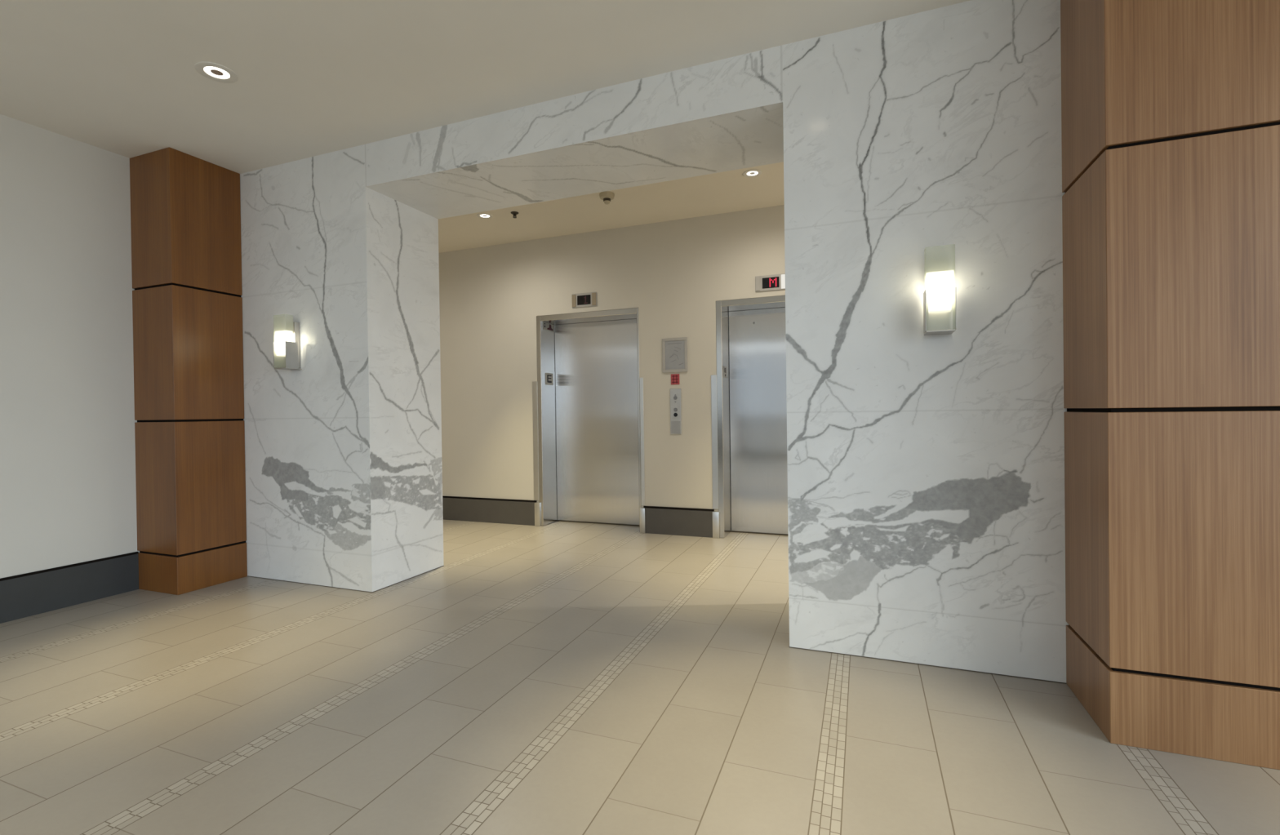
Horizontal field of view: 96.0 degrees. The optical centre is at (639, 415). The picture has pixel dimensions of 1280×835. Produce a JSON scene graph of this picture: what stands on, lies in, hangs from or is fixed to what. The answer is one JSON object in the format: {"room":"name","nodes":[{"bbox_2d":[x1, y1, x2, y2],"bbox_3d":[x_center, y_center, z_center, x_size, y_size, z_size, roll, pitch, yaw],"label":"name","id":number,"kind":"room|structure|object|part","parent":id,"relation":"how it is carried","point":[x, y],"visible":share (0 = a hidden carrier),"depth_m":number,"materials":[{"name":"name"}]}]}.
{"room":"elevator lobby","nodes":[
{"label":"elevator lobby","id":0,"kind":"room"},
{"bbox_2d":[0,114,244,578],"bbox_3d":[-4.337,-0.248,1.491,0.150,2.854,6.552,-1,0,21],"label":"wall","id":1,"kind":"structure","parent":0,"point":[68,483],"depth_m":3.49,"materials":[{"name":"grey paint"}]},
{"bbox_2d":[0,551,138,623],"bbox_3d":[-4.342,1.057,1.214,0.014,0.249,5.604,-1,0,21],"label":"baseboard","id":2,"kind":"structure","parent":1,"relation":"attached to","point":[36,593],"depth_m":3.48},
{"bbox_2d":[0,0,970,173],"bbox_3d":[-0.942,-1.772,0.050,7.655,0.120,6.352,-1,0,21],"label":"ceiling","id":3,"kind":"structure","parent":0,"point":[316,77],"depth_m":2.76,"materials":[{"name":"white paint"}]},
{"bbox_2d":[194,61,238,83],"bbox_3d":[-2.111,-1.712,2.877,0.177,0.006,0.177,-1,0,21],"label":"recessed light","id":4,"kind":"object","parent":3,"relation":"in","point":[213,71],"visible":1,"depth_m":2.87,"materials":[{"name":"white metal"}]},
{"bbox_2d":[438,161,784,253],"bbox_3d":[-0.076,-1.836,5.185,9.750,0.120,2.745,-1,0,21],"label":"ceiling","id":5,"kind":"structure","parent":0,"point":[730,191],"depth_m":4.95,"materials":[{"name":"beige paint"}]},
{"bbox_2d":[476,213,493,218],"bbox_3d":[-1.361,-1.756,5.064,0.136,0.006,0.136,-1,0,21],"label":"recessed light","id":6,"kind":"object","parent":5,"relation":"in","point":[484,215],"visible":1,"depth_m":5.06,"materials":[{"name":"white metal"}]},
{"bbox_2d":[511,211,518,217],"bbox_3d":[-1.085,-1.740,4.997,0.068,0.043,0.068,-1,0,21],"label":"sprinkler","id":7,"kind":"object","parent":5,"relation":"attached to","point":[514,213],"visible":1,"depth_m":4.99,"materials":[{"name":"metal"}]},
{"bbox_2d":[599,191,614,204],"bbox_3d":[-0.263,-1.730,4.601,0.122,0.080,0.122,-1,0,21],"label":"smoke detector","id":8,"kind":"object","parent":5,"relation":"attached to","point":[606,196],"visible":0.99,"depth_m":4.57,"materials":[{"name":"beige plastic"}]},
{"bbox_2d":[742,168,761,177],"bbox_3d":[0.826,-1.780,4.233,0.136,0.006,0.136,-1,0,21],"label":"recessed light","id":9,"kind":"object","parent":5,"relation":"in","point":[753,172],"visible":1,"depth_m":4.23,"materials":[{"name":"white metal"}]},
{"bbox_2d":[438,204,785,511],"bbox_3d":[0.056,-0.344,5.481,9.350,2.872,0.220,-1,0,21],"label":"wall","id":10,"kind":"structure","parent":0,"point":[675,273],"depth_m":5.54,"materials":[{"name":"beige paint"}]},
{"bbox_2d":[442,496,541,526],"bbox_3d":[-2.664,0.997,6.439,3.584,0.253,0.049,-1,0,21],"label":"baseboard","id":11,"kind":"structure","parent":10,"relation":"attached to","point":[504,511],"depth_m":5.98,"materials":[{"name":"silver metal"}]},
{"bbox_2d":[532,381,538,500],"bbox_3d":[-1.043,0.252,5.810,0.059,1.194,0.034,-1,0,21],"label":"guard","id":12,"kind":"object","parent":10,"relation":"attached to","point":[535,395],"visible":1,"depth_m":5.79,"materials":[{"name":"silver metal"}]},
{"bbox_3d":[-1.018,0.252,5.800,0.004,1.194,0.034,-1,0,21],"label":"return leg","id":13,"kind":"part","parent":12,"relation":"part of","materials":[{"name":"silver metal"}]},
{"bbox_2d":[571,292,596,307],"bbox_3d":[-0.539,-1.121,5.581,0.264,0.134,0.026,-1,0,21],"label":"indicator","id":14,"kind":"object","parent":10,"relation":"attached to","point":[581,300],"visible":1,"depth_m":5.57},
{"bbox_2d":[536,307,641,532],"bbox_3d":[-0.444,0.046,5.760,1.103,2.110,0.371,-1,0,21],"label":"elevator","id":15,"kind":"object","parent":10,"relation":"in","point":[588,371],"visible":0.88,"depth_m":5.85,"materials":[{"name":"silver metal"}]},
{"bbox_3d":[-0.929,-0.377,5.911,0.003,0.120,0.150,-1,0,21],"label":"floor plate","id":16,"kind":"part","parent":15,"relation":"part of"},
{"bbox_3d":[-0.375,1.092,5.878,1.032,0.014,0.064,-1,0,21],"label":"door sill","id":17,"kind":"part","parent":15,"relation":"part of","materials":[{"name":"metal"}]},
{"bbox_2d":[640,377,644,505],"bbox_3d":[0.028,0.240,5.395,0.035,1.194,0.034,-1,0,21],"label":"guard","id":18,"kind":"object","parent":10,"relation":"attached to","point":[642,405],"visible":1,"depth_m":5.38,"materials":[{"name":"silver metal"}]},
{"bbox_3d":[0.013,0.240,5.401,0.004,1.194,0.034,-1,0,21],"label":"return leg","id":19,"kind":"part","parent":18,"relation":"part of","materials":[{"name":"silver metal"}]},
{"bbox_2d":[662,337,688,373],"bbox_3d":[0.319,-0.554,5.255,0.238,0.313,0.017,-1,0,21],"label":"framed notice","id":20,"kind":"object","parent":10,"relation":"attached to","point":[674,350],"visible":1,"depth_m":5.25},
{"bbox_2d":[671,373,679,384],"bbox_3d":[0.322,-0.334,5.260,0.081,0.095,0.009,-1,0,21],"label":"sign","id":21,"kind":"object","parent":10,"relation":"attached to","point":[674,377],"visible":1,"depth_m":5.26,"materials":[{"name":"red plastic"}]},
{"bbox_2d":[670,388,681,434],"bbox_3d":[0.327,-0.040,5.261,0.106,0.418,0.022,-1,0,21],"label":"panel","id":22,"kind":"object","parent":10,"relation":"attached to","point":[675,393],"visible":1,"depth_m":5.25,"materials":[{"name":"grey metal"}]},
{"bbox_3d":[0.328,0.102,5.259,0.092,0.115,0.008,-1,0,21],"label":"engraved panel","id":23,"kind":"part","parent":22,"relation":"part of","materials":[{"name":"silver metal"}]},
{"bbox_2d":[640,506,719,537],"bbox_3d":[0.358,0.963,5.268,0.758,0.253,0.049,-1,0,21],"label":"baseboard","id":24,"kind":"structure","parent":10,"relation":"attached to","point":[686,522],"depth_m":5.25,"materials":[{"name":"silver metal"}]},
{"bbox_2d":[711,374,718,509],"bbox_3d":[0.671,0.233,5.146,0.052,1.194,0.034,-1,0,21],"label":"guard","id":25,"kind":"object","parent":10,"relation":"attached to","point":[713,377],"visible":1,"depth_m":5.13,"materials":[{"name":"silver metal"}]},
{"bbox_3d":[0.693,0.233,5.137,0.004,1.194,0.034,-1,0,21],"label":"return leg","id":26,"kind":"part","parent":25,"relation":"part of","materials":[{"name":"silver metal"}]},
{"bbox_2d":[715,295,787,537],"bbox_3d":[1.267,0.027,5.097,1.103,2.110,0.371,-1,0,21],"label":"elevator","id":27,"kind":"object","parent":10,"relation":"in","point":[751,333],"visible":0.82,"depth_m":5.25,"materials":[{"name":"silver metal"}]},
{"bbox_3d":[0.768,-0.396,5.200,0.002,0.100,0.140,-1,0,21],"label":"floor plate","id":28,"kind":"part","parent":27,"relation":"part of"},
{"bbox_3d":[1.338,1.073,5.214,1.025,0.014,0.064,-1,0,21],"label":"door sill","id":29,"kind":"part","parent":27,"relation":"part of","materials":[{"name":"metal"}]},
{"bbox_2d":[755,273,785,292],"bbox_3d":[1.121,-1.139,4.938,0.264,0.134,0.026,-1,0,21],"label":"indicator","id":30,"kind":"object","parent":10,"relation":"attached to","point":[775,282],"visible":0.88,"depth_m":4.93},
{"bbox_2d":[0,520,1279,834],"bbox_3d":[-1.282,1.194,1.986,9.750,0.120,9.650,-1,0,21],"label":"floor","id":31,"kind":"structure","parent":0,"point":[557,677],"depth_m":2.10,"materials":[{"name":"beige tile"}]},
{"bbox_2d":[129,146,247,595],"bbox_3d":[-3.081,-0.282,3.955,0.412,2.854,0.448,-1,0,21],"label":"wood column","id":32,"kind":"structure","parent":31,"relation":"on","point":[185,209],"depth_m":3.79,"materials":[{"name":"brown wood"}]},
{"bbox_3d":[-3.095,-1.278,3.947,0.412,0.860,0.446,-1,0,21],"label":"wall panel","id":33,"kind":"part","parent":32,"relation":"part of","materials":[{"name":"brown wood"}]},
{"bbox_3d":[-3.083,-0.405,3.953,0.412,0.859,0.446,-1,0,21],"label":"wall panel","id":34,"kind":"part","parent":32,"relation":"part of","materials":[{"name":"brown wood"}]},
{"bbox_3d":[-3.071,0.465,3.959,0.412,0.853,0.446,-1,0,21],"label":"wall panel","id":35,"kind":"part","parent":32,"relation":"part of","materials":[{"name":"brown wood"}]},
{"bbox_3d":[-3.064,1.025,3.963,0.412,0.240,0.446,-1,0,21],"label":"panel","id":36,"kind":"part","parent":32,"relation":"part of","materials":[{"name":"brown wood"}]},
{"bbox_2d":[240,144,444,592],"bbox_3d":[-2.151,-0.305,4.195,1.170,2.872,0.674,-1,0,21],"label":"pier","id":37,"kind":"object","parent":31,"relation":"on","point":[344,463],"visible":0.97,"depth_m":3.88,"materials":[{"name":"white stone"}]},
{"bbox_2d":[273,321,302,369],"bbox_3d":[-2.350,-0.489,3.847,0.115,0.356,0.117,-1,0,21],"label":"wall sconce","id":38,"kind":"object","parent":37,"relation":"attached to","point":[286,356],"visible":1,"depth_m":3.82,"materials":[{"name":"white glass"}]},
{"bbox_2d":[274,367,302,369],"bbox_3d":[-2.348,-0.314,3.848,0.109,0.006,0.114,-1,0,21],"label":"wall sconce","id":39,"kind":"object","parent":38,"relation":"on","point":[279,368],"depth_m":3.84,"materials":[{"name":"silver metal"}]},
{"bbox_3d":[-2.335,-0.474,3.885,0.080,0.310,0.036,-1,0,21],"label":"plate","id":40,"kind":"part","parent":38,"relation":"part of","materials":[{"name":"silver metal"}]},
{"bbox_2d":[782,0,1068,684],"bbox_3d":[1.329,-0.344,2.846,1.110,2.872,0.674,-1,0,21],"label":"pier","id":41,"kind":"object","parent":31,"relation":"on","point":[926,520],"visible":0.99,"depth_m":2.52,"materials":[{"name":"white stone"}]},
{"bbox_2d":[364,44,783,218],"bbox_3d":[-0.415,-1.617,3.507,2.596,0.286,0.672,-1,0,21],"label":"lintel","id":42,"kind":"object","parent":41,"relation":"attached to","point":[725,114],"visible":1,"depth_m":3.25,"materials":[{"name":"white stone"}]},
{"bbox_2d":[923,258,956,335],"bbox_3d":[1.268,-0.529,2.445,0.115,0.356,0.117,-1,0,21],"label":"wall sconce","id":43,"kind":"object","parent":41,"relation":"attached to","point":[939,279],"visible":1,"depth_m":2.41,"materials":[{"name":"white glass"}]},
{"bbox_3d":[1.282,-0.514,2.483,0.080,0.310,0.036,-1,0,21],"label":"plate","id":44,"kind":"part","parent":43,"relation":"part of","materials":[{"name":"white glass"}]},
{"bbox_2d":[924,328,955,335],"bbox_3d":[1.270,-0.354,2.446,0.109,0.006,0.114,-1,0,21],"label":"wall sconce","id":45,"kind":"object","parent":43,"relation":"on","point":[930,331],"depth_m":2.43,"materials":[{"name":"silver metal"}]},
{"bbox_2d":[1060,0,1279,769],"bbox_3d":[2.659,-0.347,2.017,1.991,2.854,0.981,-1,0,21],"label":"wood column","id":46,"kind":"structure","parent":31,"relation":"on","point":[1171,108],"depth_m":1.86,"materials":[{"name":"brown wood"}]},
{"bbox_3d":[2.645,-1.344,2.009,1.991,0.860,0.979,-1,0,21],"label":"wall panel","id":47,"kind":"part","parent":46,"relation":"part of","materials":[{"name":"brown wood"}]},
{"bbox_3d":[2.657,-0.471,2.015,1.991,0.859,0.979,-1,0,21],"label":"wall panel","id":48,"kind":"part","parent":46,"relation":"part of","materials":[{"name":"brown wood"}]},
{"bbox_3d":[2.669,0.399,2.021,1.991,0.853,0.979,-1,0,21],"label":"wall panel","id":49,"kind":"part","parent":46,"relation":"part of","materials":[{"name":"brown wood"}]},
{"bbox_3d":[2.677,0.960,2.024,1.991,0.240,0.979,-1,0,21],"label":"panel","id":50,"kind":"part","parent":46,"relation":"part of","materials":[{"name":"brown wood"}]}
]}

